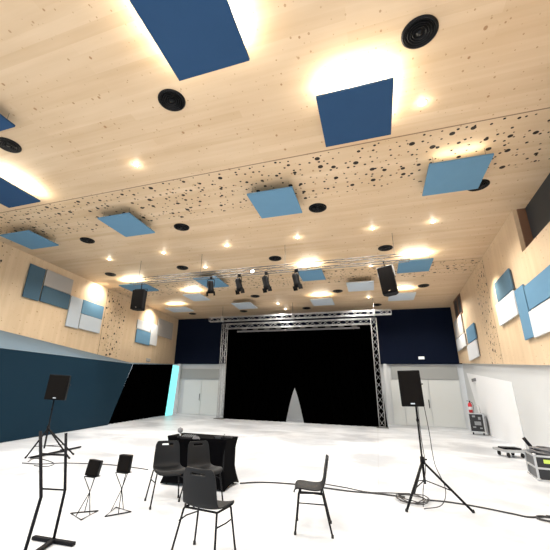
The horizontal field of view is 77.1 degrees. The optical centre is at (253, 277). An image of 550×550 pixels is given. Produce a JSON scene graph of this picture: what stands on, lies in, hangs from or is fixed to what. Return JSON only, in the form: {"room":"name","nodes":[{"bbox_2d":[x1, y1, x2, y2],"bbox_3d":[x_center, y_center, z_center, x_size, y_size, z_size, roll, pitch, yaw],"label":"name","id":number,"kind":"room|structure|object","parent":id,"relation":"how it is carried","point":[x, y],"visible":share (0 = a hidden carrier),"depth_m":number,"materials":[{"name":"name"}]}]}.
{"room":"multipurpose event hall","nodes":[
{"label":"multipurpose event hall","id":0,"kind":"room"},
{"bbox_2d":[0,348,132,442],"bbox_3d":[-6.922,3.665,11.192,0.150,2.799,13.296,0,-19,5],"label":"wall","id":1,"kind":"structure","parent":0,"point":[95,389],"depth_m":11.64,"materials":[{"name":"blue paint"}]},
{"bbox_2d":[0,241,177,363],"bbox_3d":[-9.044,1.901,17.653,0.120,3.892,20.952,-4,-20,16],"label":"wall","id":2,"kind":"structure","parent":0,"point":[20,315],"depth_m":17.59,"materials":[{"name":"brown wood"}]},
{"bbox_2d":[22,264,45,300],"bbox_3d":[-9.717,0.215,15.221,0.090,1.496,0.808,-4,-20,16],"label":"wall panel","id":3,"kind":"object","parent":2,"relation":"attached to","point":[34,280],"visible":1,"depth_m":15.17,"materials":[{"name":"blue fabric"}]},
{"bbox_2d":[40,285,70,309],"bbox_3d":[-9.374,0.962,16.277,0.090,0.739,1.620,-4,-20,16],"label":"wall panel","id":4,"kind":"object","parent":2,"relation":"attached to","point":[49,295],"visible":1,"depth_m":16.19,"materials":[{"name":"blue fabric"}]},
{"bbox_2d":[43,269,73,294],"bbox_3d":[-9.356,0.232,16.513,0.090,0.758,1.615,-4,-20,16],"label":"wall panel","id":5,"kind":"object","parent":2,"relation":"attached to","point":[53,280],"visible":1,"depth_m":16.43,"materials":[{"name":"grey fabric"}]},
{"bbox_2d":[0,330,131,363],"bbox_3d":[-9.021,2.584,13.584,4.739,1.643,16.774,0,-19,5],"label":"trim","id":6,"kind":"structure","parent":2,"relation":"attached to","point":[8,340],"depth_m":13.71,"materials":[{"name":"blue"}]},
{"bbox_2d":[65,296,82,328],"bbox_3d":[-9.037,1.744,17.305,0.090,1.514,0.797,-4,-20,16],"label":"wall panel","id":7,"kind":"object","parent":2,"relation":"attached to","point":[75,305],"visible":1,"depth_m":17.25,"materials":[{"name":"grey fabric"}]},
{"bbox_2d":[78,314,101,332],"bbox_3d":[-8.708,2.463,18.318,0.090,0.758,1.549,-4,-20,16],"label":"wall panel","id":8,"kind":"object","parent":2,"relation":"attached to","point":[86,322],"visible":1,"depth_m":18.23,"materials":[{"name":"grey fabric"}]},
{"bbox_2d":[81,300,103,319],"bbox_3d":[-8.688,1.741,18.558,0.090,0.734,1.576,-4,-20,16],"label":"wall panel","id":9,"kind":"object","parent":2,"relation":"attached to","point":[91,309],"visible":1,"depth_m":18.47,"materials":[{"name":"blue fabric"}]},
{"bbox_2d":[135,329,150,344],"bbox_3d":[-7.351,3.967,22.840,0.090,0.852,1.630,-4,-20,16],"label":"wall panel","id":10,"kind":"object","parent":2,"relation":"attached to","point":[143,337],"visible":1,"depth_m":22.73,"materials":[{"name":"blue fabric"}]},
{"bbox_2d":[136,319,150,331],"bbox_3d":[-7.350,3.229,23.014,0.090,0.593,1.561,-4,-20,16],"label":"wall panel","id":11,"kind":"object","parent":2,"relation":"attached to","point":[142,325],"visible":1,"depth_m":22.92,"materials":[{"name":"white fabric"}]},
{"bbox_2d":[150,323,157,345],"bbox_3d":[-7.003,4.003,24.078,0.090,1.434,0.885,-4,-20,16],"label":"wall panel","id":12,"kind":"object","parent":2,"relation":"attached to","point":[154,328],"visible":1,"depth_m":24.03,"materials":[{"name":"white fabric"}]},
{"bbox_2d":[157,318,172,339],"bbox_3d":[-6.597,3.832,25.578,0.090,1.239,2.126,-4,-20,16],"label":"wall panel","id":13,"kind":"object","parent":2,"relation":"attached to","point":[165,328],"visible":1,"depth_m":25.50,"materials":[{"name":"grey fabric"}]},
{"bbox_2d":[0,0,549,319],"bbox_3d":[-0.725,-1.680,12.608,30.000,0.100,29.000,-5,-20,18],"label":"ceiling","id":14,"kind":"structure","parent":0,"point":[81,81],"depth_m":8.09,"materials":[{"name":"brown wood"}]},
{"bbox_2d":[0,114,14,130],"bbox_3d":[-5.968,-3.543,6.994,1.320,0.300,1.430,-5,-20,18],"label":"acoustic panel","id":15,"kind":"object","parent":14,"relation":"hanging from","point":[5,124],"visible":1,"depth_m":7.31,"materials":[{"name":"blue fabric"}]},
{"bbox_2d":[0,137,21,152],"bbox_3d":[-5.971,-3.213,8.373,0.550,0.035,0.550,-5,-20,18],"label":"ceiling vent","id":16,"kind":"object","parent":14,"relation":"in","point":[6,144],"visible":1,"depth_m":8.38,"materials":[{"name":"black plastic"}]},
{"bbox_2d":[0,177,39,207],"bbox_3d":[-7.233,-2.581,9.925,1.300,0.300,1.420,-5,-20,18],"label":"acoustic panel","id":17,"kind":"object","parent":14,"relation":"hanging from","point":[11,196],"visible":1,"depth_m":10.05,"materials":[{"name":"blue fabric"}]},
{"bbox_2d":[0,226,58,248],"bbox_3d":[-8.484,-1.534,13.102,1.420,0.300,1.310,-5,-20,18],"label":"acoustic panel","id":18,"kind":"object","parent":14,"relation":"hanging from","point":[29,239],"visible":1,"depth_m":12.96,"materials":[{"name":"blue fabric"}]},
{"bbox_2d":[80,237,94,243],"bbox_3d":[-6.560,-1.458,13.565,0.550,0.035,0.550,-5,-20,18],"label":"ceiling vent","id":19,"kind":"object","parent":14,"relation":"in","point":[83,239],"visible":1,"depth_m":13.53,"materials":[{"name":"black plastic"}]},
{"bbox_2d":[97,208,154,236],"bbox_3d":[-4.283,-1.883,11.709,1.240,0.300,1.420,-5,-20,18],"label":"acoustic panel","id":20,"kind":"object","parent":14,"relation":"hanging from","point":[126,224],"visible":1,"depth_m":11.56,"materials":[{"name":"blue fabric"}]},
{"bbox_2d":[119,282,158,291],"bbox_3d":[-6.204,0.437,18.675,1.600,0.300,1.350,-5,-20,18],"label":"acoustic panel","id":21,"kind":"object","parent":14,"relation":"hanging from","point":[145,286],"visible":0.73,"depth_m":18.45,"materials":[{"name":"blue fabric"}]},
{"bbox_2d":[158,89,185,111],"bbox_3d":[-1.654,-3.569,6.946,0.550,0.035,0.550,-5,-20,18],"label":"ceiling vent","id":22,"kind":"object","parent":14,"relation":"in","point":[169,99],"visible":1,"depth_m":6.93,"materials":[{"name":"black plastic"}]},
{"bbox_2d":[165,307,193,311],"bbox_3d":[-5.004,2.040,23.265,1.550,0.300,1.170,-5,-20,18],"label":"acoustic panel","id":23,"kind":"object","parent":14,"relation":"hanging from","point":[173,309],"visible":1,"depth_m":23.10,"materials":[{"name":"grey fabric"}]},
{"bbox_2d":[174,223,188,230],"bbox_3d":[-2.566,-1.788,12.245,0.550,0.035,0.550,-5,-20,18],"label":"ceiling vent","id":24,"kind":"object","parent":14,"relation":"in","point":[179,226],"visible":1,"depth_m":12.22,"materials":[{"name":"black plastic"}]},
{"bbox_2d":[129,0,249,80],"bbox_3d":[-0.942,-3.959,5.332,1.340,0.300,1.530,-5,-20,18],"label":"acoustic panel","id":25,"kind":"object","parent":14,"relation":"hanging from","point":[195,38],"visible":1,"depth_m":5.35,"materials":[{"name":"blue fabric"}]},
{"bbox_2d":[183,293,209,300],"bbox_3d":[-3.332,1.039,20.184,1.100,0.300,1.370,-5,-20,18],"label":"acoustic panel","id":26,"kind":"object","parent":14,"relation":"hanging from","point":[195,297],"visible":0.97,"depth_m":20.04,"materials":[{"name":"grey fabric"}]},
{"bbox_2d":[193,275,228,287],"bbox_3d":[-2.132,0.118,17.379,1.230,0.300,1.650,-5,-20,18],"label":"acoustic panel","id":27,"kind":"object","parent":14,"relation":"hanging from","point":[218,282],"visible":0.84,"depth_m":17.25,"materials":[{"name":"blue fabric"}]},
{"bbox_2d":[231,302,256,308],"bbox_3d":[-0.568,1.660,21.759,1.250,0.300,1.450,-5,-20,18],"label":"acoustic panel","id":28,"kind":"object","parent":14,"relation":"hanging from","point":[244,305],"visible":1,"depth_m":21.58,"materials":[{"name":"grey fabric"}]},
{"bbox_2d":[129,236,409,284],"bbox_3d":[-0.048,-0.655,13.682,11.363,1.107,0.274,-5,-20,18],"label":"lighting truss","id":29,"kind":"object","parent":14,"relation":"hanging from","point":[383,256],"visible":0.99,"depth_m":13.20,"materials":[{"name":"grey"}]},
{"bbox_2d":[130,283,147,310],"bbox_3d":[-4.901,0.777,14.855,0.618,1.257,0.443,-2,-19,12],"label":"loudspeaker","id":30,"kind":"object","parent":29,"relation":"hanging from","point":[138,301],"visible":1,"depth_m":14.60,"materials":[{"name":"black plastic"}]},
{"bbox_2d":[130,290,143,307],"bbox_3d":[-4.950,0.908,14.597,0.506,0.790,0.020,-2,-19,12],"label":"grille","id":31,"kind":"object","parent":30,"relation":"attached to","point":[137,300],"depth_m":14.58,"materials":[{"name":"black"}]},
{"bbox_2d":[206,277,214,295],"bbox_3d":[-1.740,0.352,13.960,0.324,0.829,0.382,-3,-19,13],"label":"spotlight","id":32,"kind":"object","parent":29,"relation":"hanging from","point":[210,284],"visible":0.98,"depth_m":13.84,"materials":[{"name":"black metal"}]},
{"bbox_2d":[235,274,244,294],"bbox_3d":[-0.565,0.254,13.569,0.382,0.829,0.324,18,-25,-39],"label":"spotlight","id":33,"kind":"object","parent":29,"relation":"hanging from","point":[238,281],"visible":1,"depth_m":13.46,"materials":[{"name":"black metal"}]},
{"bbox_2d":[262,272,271,292],"bbox_3d":[0.487,0.167,13.220,0.382,0.829,0.324,15,-23,-34],"label":"spotlight","id":34,"kind":"object","parent":29,"relation":"hanging from","point":[265,279],"visible":0.99,"depth_m":13.10,"materials":[{"name":"black metal"}]},
{"bbox_2d":[292,269,302,290],"bbox_3d":[1.605,0.074,12.849,0.382,0.829,0.324,13,-22,-29],"label":"spotlight","id":35,"kind":"object","parent":29,"relation":"hanging from","point":[297,284],"visible":1,"depth_m":12.74,"materials":[{"name":"black plastic"}]},
{"bbox_2d":[377,262,398,296],"bbox_3d":[4.543,-0.002,11.725,0.628,1.264,0.443,-9,-22,29],"label":"loudspeaker","id":36,"kind":"object","parent":29,"relation":"hanging from","point":[386,274],"visible":1,"depth_m":11.50,"materials":[{"name":"black plastic"}]},
{"bbox_2d":[247,186,301,217],"bbox_3d":[0.647,-2.282,10.104,1.300,0.300,1.410,-5,-20,18],"label":"acoustic panel","id":37,"kind":"object","parent":14,"relation":"hanging from","point":[280,201],"visible":1,"depth_m":9.95,"materials":[{"name":"blue fabric"}]},
{"bbox_2d":[209,298,391,321],"bbox_3d":[2.459,2.075,21.560,11.439,1.040,0.320,-5,-20,18],"label":"truss","id":38,"kind":"object","parent":14,"relation":"hanging from","point":[374,310],"visible":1,"depth_m":21.21,"materials":[{"name":"metal"}]},
{"bbox_2d":[298,268,325,280],"bbox_3d":[2.679,-0.237,15.914,1.090,0.300,1.500,-5,-20,18],"label":"acoustic panel","id":39,"kind":"object","parent":14,"relation":"hanging from","point":[311,275],"visible":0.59,"depth_m":15.83,"materials":[{"name":"blue fabric"}]},
{"bbox_2d":[309,203,326,212],"bbox_3d":[1.996,-2.165,10.736,0.550,0.035,0.550,-5,-20,18],"label":"ceiling vent","id":40,"kind":"object","parent":14,"relation":"in","point":[317,207],"visible":1,"depth_m":10.72,"materials":[{"name":"black plastic"}]},
{"bbox_2d":[310,298,334,305],"bbox_3d":[4.071,1.328,20.375,1.250,0.300,1.450,-5,-20,18],"label":"acoustic panel","id":41,"kind":"object","parent":14,"relation":"hanging from","point":[323,301],"visible":1,"depth_m":20.18,"materials":[{"name":"grey fabric"}]},
{"bbox_2d":[316,77,393,146],"bbox_3d":[2.037,-3.333,6.901,1.360,0.300,1.420,-5,-20,18],"label":"acoustic panel","id":42,"kind":"object","parent":14,"relation":"hanging from","point":[361,112],"visible":1,"depth_m":6.73,"materials":[{"name":"blue fabric"}]},
{"bbox_2d":[346,280,373,291],"bbox_3d":[5.364,0.322,17.314,1.270,0.300,1.480,-5,-20,18],"label":"acoustic panel","id":43,"kind":"object","parent":14,"relation":"hanging from","point":[361,285],"visible":1,"depth_m":17.16,"materials":[{"name":"grey fabric"}]},
{"bbox_2d":[378,245,392,250],"bbox_3d":[5.151,-1.147,13.441,0.550,0.035,0.550,-5,-20,18],"label":"ceiling vent","id":44,"kind":"object","parent":14,"relation":"in","point":[384,247],"visible":1,"depth_m":13.43,"materials":[{"name":"black plastic"}]},
{"bbox_2d":[388,292,415,300],"bbox_3d":[8.087,0.928,18.848,1.330,0.300,1.450,-5,-20,18],"label":"acoustic panel","id":45,"kind":"object","parent":14,"relation":"hanging from","point":[408,295],"visible":0.76,"depth_m":18.73,"materials":[{"name":"grey fabric"}]},
{"bbox_2d":[397,256,433,273],"bbox_3d":[6.748,-0.599,14.493,1.280,0.300,1.450,-5,-20,18],"label":"acoustic panel","id":46,"kind":"object","parent":14,"relation":"hanging from","point":[417,265],"visible":0.98,"depth_m":14.35,"materials":[{"name":"blue fabric"}]},
{"bbox_2d":[401,14,438,48],"bbox_3d":[2.662,-3.926,5.519,0.550,0.035,0.550,-5,-20,18],"label":"ceiling vent","id":47,"kind":"object","parent":14,"relation":"in","point":[421,30],"visible":1,"depth_m":5.50,"materials":[{"name":"black"}]},
{"bbox_2d":[417,99,426,105],"bbox_3d":[3.343,-3.467,6.826,0.180,0.020,0.180,-5,-20,18],"label":"recessed light","id":48,"kind":"object","parent":14,"relation":"in","point":[422,102],"visible":1,"depth_m":6.81,"materials":[{"name":"beige"}]},
{"bbox_2d":[422,148,493,195],"bbox_3d":[5.035,-2.644,8.654,1.330,0.300,1.410,-5,-20,18],"label":"acoustic panel","id":49,"kind":"object","parent":14,"relation":"hanging from","point":[462,174],"visible":1,"depth_m":8.50,"materials":[{"name":"blue fabric"}]},
{"bbox_2d":[468,179,489,190],"bbox_3d":[6.114,-2.505,9.375,0.550,0.035,0.550,-5,-20,18],"label":"ceiling vent","id":50,"kind":"object","parent":14,"relation":"in","point":[484,183],"visible":0.56,"depth_m":9.34,"materials":[{"name":"black plastic"}]},
{"bbox_2d":[0,413,549,549],"bbox_3d":[-0.777,4.721,9.253,30.000,0.100,31.000,-5,-20,18],"label":"floor","id":51,"kind":"structure","parent":0,"point":[364,458],"depth_m":5.38,"materials":[{"name":"concrete"}]},
{"bbox_2d":[24,400,73,458],"bbox_3d":[-4.430,3.416,7.795,1.006,1.222,0.541,16,-24,-36],"label":"speaker stand","id":52,"kind":"object","parent":51,"relation":"on","point":[48,429],"visible":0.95,"depth_m":7.60,"materials":[{"name":"black metal"}]},
{"bbox_2d":[44,374,70,399],"bbox_3d":[-4.458,2.516,7.887,0.450,0.540,0.343,9,-20,-15],"label":"loudspeaker","id":53,"kind":"object","parent":52,"relation":"on","point":[57,388],"visible":1,"depth_m":7.74,"materials":[{"name":"black plastic"}]},
{"bbox_2d":[24,431,75,549],"bbox_3d":[-1.986,2.055,3.366,0.491,1.064,0.653,1,-19,1],"label":"stand","id":54,"kind":"object","parent":51,"relation":"on","point":[49,540],"visible":1,"depth_m":3.37,"materials":[{"name":"grey metal"}]},
{"bbox_2d":[28,446,80,458],"bbox_3d":[-4.698,4.180,8.264,0.124,0.060,1.728,-1,-19,9],"label":"stand","id":55,"kind":"object","parent":51,"relation":"on","point":[60,450],"visible":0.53,"depth_m":8.18,"materials":[{"name":"grey metal"}]},
{"bbox_2d":[70,475,99,519],"bbox_3d":[-2.036,2.722,4.300,0.328,0.408,0.298,-15,-25,41],"label":"wire stand","id":56,"kind":"object","parent":51,"relation":"on","point":[88,495],"visible":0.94,"depth_m":4.31,"materials":[{"name":"black metal"}]},
{"bbox_2d":[85,459,102,476],"bbox_3d":[-2.059,2.458,4.448,0.178,0.208,0.137,1,-19,2],"label":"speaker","id":57,"kind":"object","parent":56,"relation":"on","point":[94,466],"visible":1,"depth_m":4.40},
{"bbox_2d":[22,463,147,469],"bbox_3d":[-3.378,3.810,6.997,2.648,0.016,0.308,0,-19,5],"label":"cable","id":58,"kind":"object","parent":51,"relation":"on","point":[22,463],"visible":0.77,"depth_m":7.02,"materials":[{"name":"black plastic"}]},
{"bbox_2d":[104,471,131,516],"bbox_3d":[-1.764,2.755,4.434,0.335,0.448,0.296,17,-24,-37],"label":"wire stand","id":59,"kind":"object","parent":51,"relation":"on","point":[118,513],"visible":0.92,"depth_m":4.42,"materials":[{"name":"black metal"}]},
{"bbox_2d":[116,454,132,472],"bbox_3d":[-1.693,2.447,4.536,0.176,0.213,0.127,1,-19,2],"label":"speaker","id":60,"kind":"object","parent":59,"relation":"on","point":[124,465],"visible":1,"depth_m":4.49},
{"bbox_2d":[144,440,186,509],"bbox_3d":[-1.214,2.753,4.874,0.500,0.769,0.441,10,-21,-23],"label":"chair","id":61,"kind":"object","parent":51,"relation":"on","point":[166,462],"visible":1,"depth_m":5.02,"materials":[{"name":"black"}]},
{"bbox_2d":[165,365,178,415],"bbox_3d":[-5.331,7.362,22.526,0.673,3.188,0.030,-5,-20,18],"label":"window","id":62,"kind":"structure","parent":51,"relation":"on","point":[172,389],"depth_m":22.49,"materials":[{"name":"teal"}]},
{"bbox_2d":[178,440,222,509],"bbox_3d":[-0.730,2.795,4.954,0.500,0.769,0.441,16,-24,-36],"label":"chair","id":63,"kind":"object","parent":51,"relation":"on","point":[198,456],"visible":0.7,"depth_m":5.10,"materials":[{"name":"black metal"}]},
{"bbox_2d":[165,445,235,483],"bbox_3d":[-0.899,3.152,5.953,1.060,0.730,0.540,-5,-20,18],"label":"folding table","id":64,"kind":"object","parent":51,"relation":"on","point":[235,445],"visible":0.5,"depth_m":5.63,"materials":[{"name":"black plastic"}]},
{"bbox_2d":[160,433,238,490],"bbox_3d":[-0.899,3.142,5.956,1.170,0.728,0.650,-5,-20,18],"label":"tablecloth","id":65,"kind":"object","parent":64,"relation":"on","point":[217,447],"visible":0.59,"depth_m":5.73,"materials":[{"name":"black fabric"}]},
{"bbox_2d":[180,434,197,438],"bbox_3d":[-1.069,2.631,5.696,0.240,0.059,0.160,-3,-19,13],"label":"mixer","id":66,"kind":"object","parent":65,"relation":"on","point":[184,436],"visible":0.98,"depth_m":5.67,"materials":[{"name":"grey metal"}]},
{"bbox_2d":[171,467,235,549],"bbox_3d":[-0.461,2.255,3.346,0.500,0.769,0.441,-7,-21,24],"label":"chair","id":67,"kind":"object","parent":51,"relation":"on","point":[199,491],"visible":1,"depth_m":3.27,"materials":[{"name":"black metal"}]},
{"bbox_2d":[213,318,388,428],"bbox_3d":[2.452,5.529,20.625,10.002,5.892,0.600,-5,-20,18],"label":"truss","id":68,"kind":"object","parent":51,"relation":"on","point":[331,320],"visible":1,"depth_m":21.28,"materials":[{"name":"metal"}]},
{"bbox_2d":[237,325,359,331],"bbox_3d":[2.588,3.207,21.618,7.802,0.240,0.100,-5,-20,18],"label":"rail","id":69,"kind":"object","parent":68,"relation":"attached to","point":[353,326],"visible":0.99,"depth_m":21.50,"materials":[{"name":"grey"}]},
{"bbox_2d":[223,326,294,421],"bbox_3d":[0.348,5.934,21.636,4.608,5.650,0.198,-5,-20,18],"label":"stage curtain","id":70,"kind":"object","parent":69,"relation":"hanging from","point":[259,383],"visible":0.97,"depth_m":21.57,"materials":[{"name":"black fabric"}]},
{"bbox_2d":[295,324,387,426],"bbox_3d":[4.878,5.561,20.142,5.068,5.650,0.194,-5,-20,18],"label":"stage curtain","id":71,"kind":"object","parent":69,"relation":"hanging from","point":[335,384],"visible":0.94,"depth_m":20.05,"materials":[{"name":"black fabric"}]},
{"bbox_2d":[293,454,333,538],"bbox_3d":[0.706,2.554,4.120,0.441,0.769,0.500,-2,-19,9],"label":"chair","id":72,"kind":"object","parent":51,"relation":"on","point":[299,484],"visible":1,"depth_m":4.05,"materials":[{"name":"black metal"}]},
{"bbox_2d":[240,481,404,497],"bbox_3d":[1.086,3.517,5.753,2.659,0.021,0.279,-2,-19,12],"label":"cable","id":73,"kind":"object","parent":51,"relation":"on","point":[257,481],"visible":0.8,"depth_m":5.67,"materials":[{"name":"black plastic"}]},
{"bbox_2d":[325,484,409,493],"bbox_3d":[1.840,3.539,5.740,1.428,0.014,0.257,-5,-20,18],"label":"cable","id":74,"kind":"object","parent":51,"relation":"on","point":[325,484],"visible":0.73,"depth_m":5.68,"materials":[{"name":"black plastic"}]},
{"bbox_2d":[395,493,429,504],"bbox_3d":[2.424,3.368,5.256,0.495,0.043,0.605,-5,-20,18],"label":"cable coil","id":75,"kind":"object","parent":51,"relation":"on","point":[399,494],"visible":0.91,"depth_m":5.16,"materials":[{"name":"black"}]},
{"bbox_2d":[405,407,474,512],"bbox_3d":[2.695,2.698,5.261,0.913,1.352,1.139,-5,-20,18],"label":"speaker stand","id":76,"kind":"object","parent":51,"relation":"on","point":[422,461],"visible":0.95,"depth_m":5.10,"materials":[{"name":"black metal"}]},
{"bbox_2d":[397,370,424,406],"bbox_3d":[2.564,1.802,5.595,0.360,0.550,0.343,-8,-21,21],"label":"loudspeaker","id":77,"kind":"object","parent":76,"relation":"on","point":[410,385],"visible":1,"depth_m":5.45,"materials":[{"name":"black plastic"}]},
{"bbox_2d":[424,407,445,508],"bbox_3d":[2.619,2.605,5.100,0.469,1.386,0.192,19,-25,-41],"label":"cable","id":78,"kind":"object","parent":77,"relation":"hanging from","point":[424,407],"visible":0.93,"depth_m":5.16,"materials":[{"name":"black plastic"}]},
{"bbox_2d":[417,407,425,506],"bbox_3d":[2.494,2.656,5.185,0.250,1.334,0.064,18,-25,-39],"label":"cable","id":79,"kind":"object","parent":76,"relation":"attached to","point":[417,407],"visible":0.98,"depth_m":5.22,"materials":[{"name":"black plastic"}]},
{"bbox_2d":[467,404,488,434],"bbox_3d":[10.588,6.700,16.281,0.710,1.344,0.550,-10,-22,32],"label":"case","id":80,"kind":"object","parent":51,"relation":"on","point":[477,421],"visible":1,"depth_m":16.04,"materials":[{"name":"black laminate"}]},
{"bbox_2d":[425,499,542,517],"bbox_3d":[3.300,3.292,4.894,1.563,0.019,0.246,-7,-21,24],"label":"cable","id":81,"kind":"object","parent":51,"relation":"on","point":[428,499],"visible":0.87,"depth_m":4.91,"materials":[{"name":"black plastic"}]},
{"bbox_2d":[492,446,524,457],"bbox_3d":[7.336,4.983,9.838,0.617,0.244,0.670,0,-19,6],"label":"dolly","id":82,"kind":"object","parent":51,"relation":"on","point":[507,449],"visible":0.94,"depth_m":9.71,"materials":[{"name":"metal"}]},
{"bbox_2d":[523,448,549,481],"bbox_3d":[6.296,3.862,7.030,1.076,0.505,0.876,-7,-21,25],"label":"flight case","id":83,"kind":"object","parent":51,"relation":"on","point":[538,465],"visible":0.99,"depth_m":6.90,"materials":[{"name":"metal"}]},
{"bbox_2d":[529,446,549,454],"bbox_3d":[6.267,3.604,7.158,0.883,0.136,0.683,-5,-20,18],"label":"cable bundle","id":84,"kind":"object","parent":83,"relation":"on","point":[544,450],"visible":1,"depth_m":7.14,"materials":[{"name":"grey"}]},
{"bbox_2d":[535,515,549,522],"bbox_3d":[3.868,3.166,4.513,0.278,0.038,0.257,-5,-20,18],"label":"cable coil","id":85,"kind":"object","parent":51,"relation":"on","point":[536,516],"visible":1,"depth_m":4.57,"materials":[{"name":"black"}]},
{"bbox_2d":[174,307,461,363],"bbox_3d":[3.220,4.330,24.321,21.500,3.480,0.400,-5,-20,18],"label":"wall","id":86,"kind":"structure","parent":0,"point":[404,335],"depth_m":22.39,"materials":[{"name":"blue paint"}]},
{"bbox_2d":[173,364,181,412],"bbox_3d":[-5.740,8.357,26.012,0.220,3.550,0.240,-5,-20,18],"label":"trim","id":87,"kind":"structure","parent":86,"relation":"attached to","point":[176,401],"depth_m":25.86,"materials":[{"name":"grey paint"}]},
{"bbox_2d":[168,364,469,427],"bbox_3d":[3.158,7.697,23.291,21.500,3.560,0.200,-5,-20,18],"label":"wall","id":88,"kind":"structure","parent":0,"point":[294,412],"depth_m":22.12,"materials":[{"name":"grey paint"}]},
{"bbox_2d":[181,369,219,378],"bbox_3d":[-4.034,7.246,25.880,3.196,0.726,0.080,-5,-20,18],"label":"trim","id":89,"kind":"structure","parent":88,"relation":"attached to","point":[185,373],"depth_m":25.83,"materials":[{"name":"grey"}]},
{"bbox_2d":[182,380,219,414],"bbox_3d":[-3.895,8.764,25.278,3.036,2.463,0.154,-5,-20,18],"label":"door","id":90,"kind":"structure","parent":88,"relation":"in","point":[193,394],"depth_m":25.27,"materials":[{"name":"white paint"}]},
{"bbox_2d":[383,364,391,424],"bbox_3d":[8.308,7.197,21.369,0.220,3.550,0.240,-5,-20,18],"label":"trim","id":91,"kind":"structure","parent":88,"relation":"attached to","point":[384,365],"depth_m":21.23,"materials":[{"name":"grey paint"}]},
{"bbox_2d":[391,366,458,379],"bbox_3d":[10.447,5.862,21.159,3.704,0.774,0.080,-5,-20,18],"label":"trim","id":92,"kind":"structure","parent":88,"relation":"attached to","point":[426,372],"depth_m":20.96,"materials":[{"name":"grey"}]},
{"bbox_2d":[390,380,465,427],"bbox_3d":[10.354,7.483,20.605,3.921,2.683,0.154,-5,-20,18],"label":"door","id":93,"kind":"structure","parent":88,"relation":"in","point":[446,403],"depth_m":20.46,"materials":[{"name":"white paint"}]},
{"bbox_2d":[451,210,549,364],"bbox_3d":[8.676,1.152,11.543,0.140,5.408,20.938,-5,-20,20],"label":"wall","id":94,"kind":"structure","parent":0,"point":[506,343],"depth_m":11.90,"materials":[{"name":"brown wood"}]},
{"bbox_2d":[453,293,462,318],"bbox_3d":[11.458,1.619,19.273,0.060,1.054,1.751,-5,-20,18],"label":"window","id":95,"kind":"structure","parent":94,"relation":"in","point":[457,302],"depth_m":19.21,"materials":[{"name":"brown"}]},
{"bbox_2d":[454,314,464,338],"bbox_3d":[11.626,2.813,19.479,0.091,1.010,2.248,-5,-20,20],"label":"wall panel","id":96,"kind":"object","parent":94,"relation":"attached to","point":[458,323],"visible":0.89,"depth_m":19.19,"materials":[{"name":"grey fabric"}]},
{"bbox_2d":[456,333,466,350],"bbox_3d":[11.610,3.633,19.221,0.091,0.660,2.469,-5,-20,20],"label":"wall panel","id":97,"kind":"object","parent":94,"relation":"attached to","point":[461,342],"visible":1,"depth_m":18.90,"materials":[{"name":"white fabric"}]},
{"bbox_2d":[466,323,477,343],"bbox_3d":[10.627,2.733,16.784,0.090,0.730,1.849,-5,-20,20],"label":"wall panel","id":98,"kind":"object","parent":94,"relation":"attached to","point":[471,332],"visible":1,"depth_m":16.53,"materials":[{"name":"blue fabric"}]},
{"bbox_2d":[467,340,480,360],"bbox_3d":[10.688,3.557,16.736,0.091,0.758,2.134,-5,-20,20],"label":"wall panel","id":99,"kind":"object","parent":94,"relation":"attached to","point":[473,348],"visible":1,"depth_m":16.48,"materials":[{"name":"white fabric"}]},
{"bbox_2d":[494,268,514,301],"bbox_3d":[8.533,0.288,11.726,0.090,0.693,1.705,-5,-20,20],"label":"wall panel","id":100,"kind":"object","parent":94,"relation":"attached to","point":[504,285],"visible":0.96,"depth_m":11.54,"materials":[{"name":"blue fabric"}]},
{"bbox_2d":[496,290,518,325],"bbox_3d":[8.576,1.071,11.641,0.090,0.774,2.006,-5,-20,20],"label":"wall panel","id":101,"kind":"object","parent":94,"relation":"attached to","point":[507,309],"visible":0.88,"depth_m":11.48,"materials":[{"name":"white fabric"}]},
{"bbox_2d":[514,284,533,339],"bbox_3d":[8.034,1.030,10.178,0.090,1.524,0.762,-5,-20,20],"label":"wall panel","id":102,"kind":"object","parent":94,"relation":"attached to","point":[521,300],"visible":0.92,"depth_m":10.15,"materials":[{"name":"blue fabric"}]},
{"bbox_2d":[517,173,549,247],"bbox_3d":[7.038,-2.409,7.458,0.300,1.404,6.342,-5,-20,20],"label":"window","id":103,"kind":"structure","parent":94,"relation":"in","point":[533,218],"depth_m":9.74,"materials":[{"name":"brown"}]},
{"bbox_2d":[524,265,549,309],"bbox_3d":[7.520,0.271,8.978,0.090,0.692,2.037,-5,-20,20],"label":"wall panel","id":104,"kind":"object","parent":94,"relation":"attached to","point":[537,291],"visible":1,"depth_m":9.06,"materials":[{"name":"blue fabric"}]},
{"bbox_2d":[528,299,549,337],"bbox_3d":[7.552,1.030,8.867,0.090,0.738,1.928,-5,-20,20],"label":"wall panel","id":105,"kind":"object","parent":94,"relation":"attached to","point":[539,316],"visible":1,"depth_m":9.10,"materials":[{"name":"white fabric"}]},
{"bbox_2d":[462,363,549,448],"bbox_3d":[8.542,3.338,10.262,0.100,3.700,21.937,-5,-20,20],"label":"wall","id":106,"kind":"structure","parent":0,"point":[531,383],"depth_m":11.10,"materials":[{"name":"grey paint"}]},
{"bbox_2d":[467,373,525,448],"bbox_3d":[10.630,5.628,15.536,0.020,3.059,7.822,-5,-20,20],"label":"door","id":107,"kind":"structure","parent":106,"relation":"attached to","point":[495,398],"depth_m":14.15,"materials":[{"name":"white"}]},
{"bbox_3d":[-6.248,5.573,22.194,2.787,0.734,8.362,-5,-20,18],"label":"trim","id":108,"kind":"structure","parent":0,"visible":0},
{"bbox_2d":[109,364,172,423],"bbox_3d":[-6.168,6.404,19.995,0.145,3.332,8.243,0,-19,6],"label":"curtain","id":109,"kind":"object","parent":108,"relation":"hanging from","point":[144,394],"visible":0.98,"depth_m":19.49,"materials":[{"name":"black fabric"}]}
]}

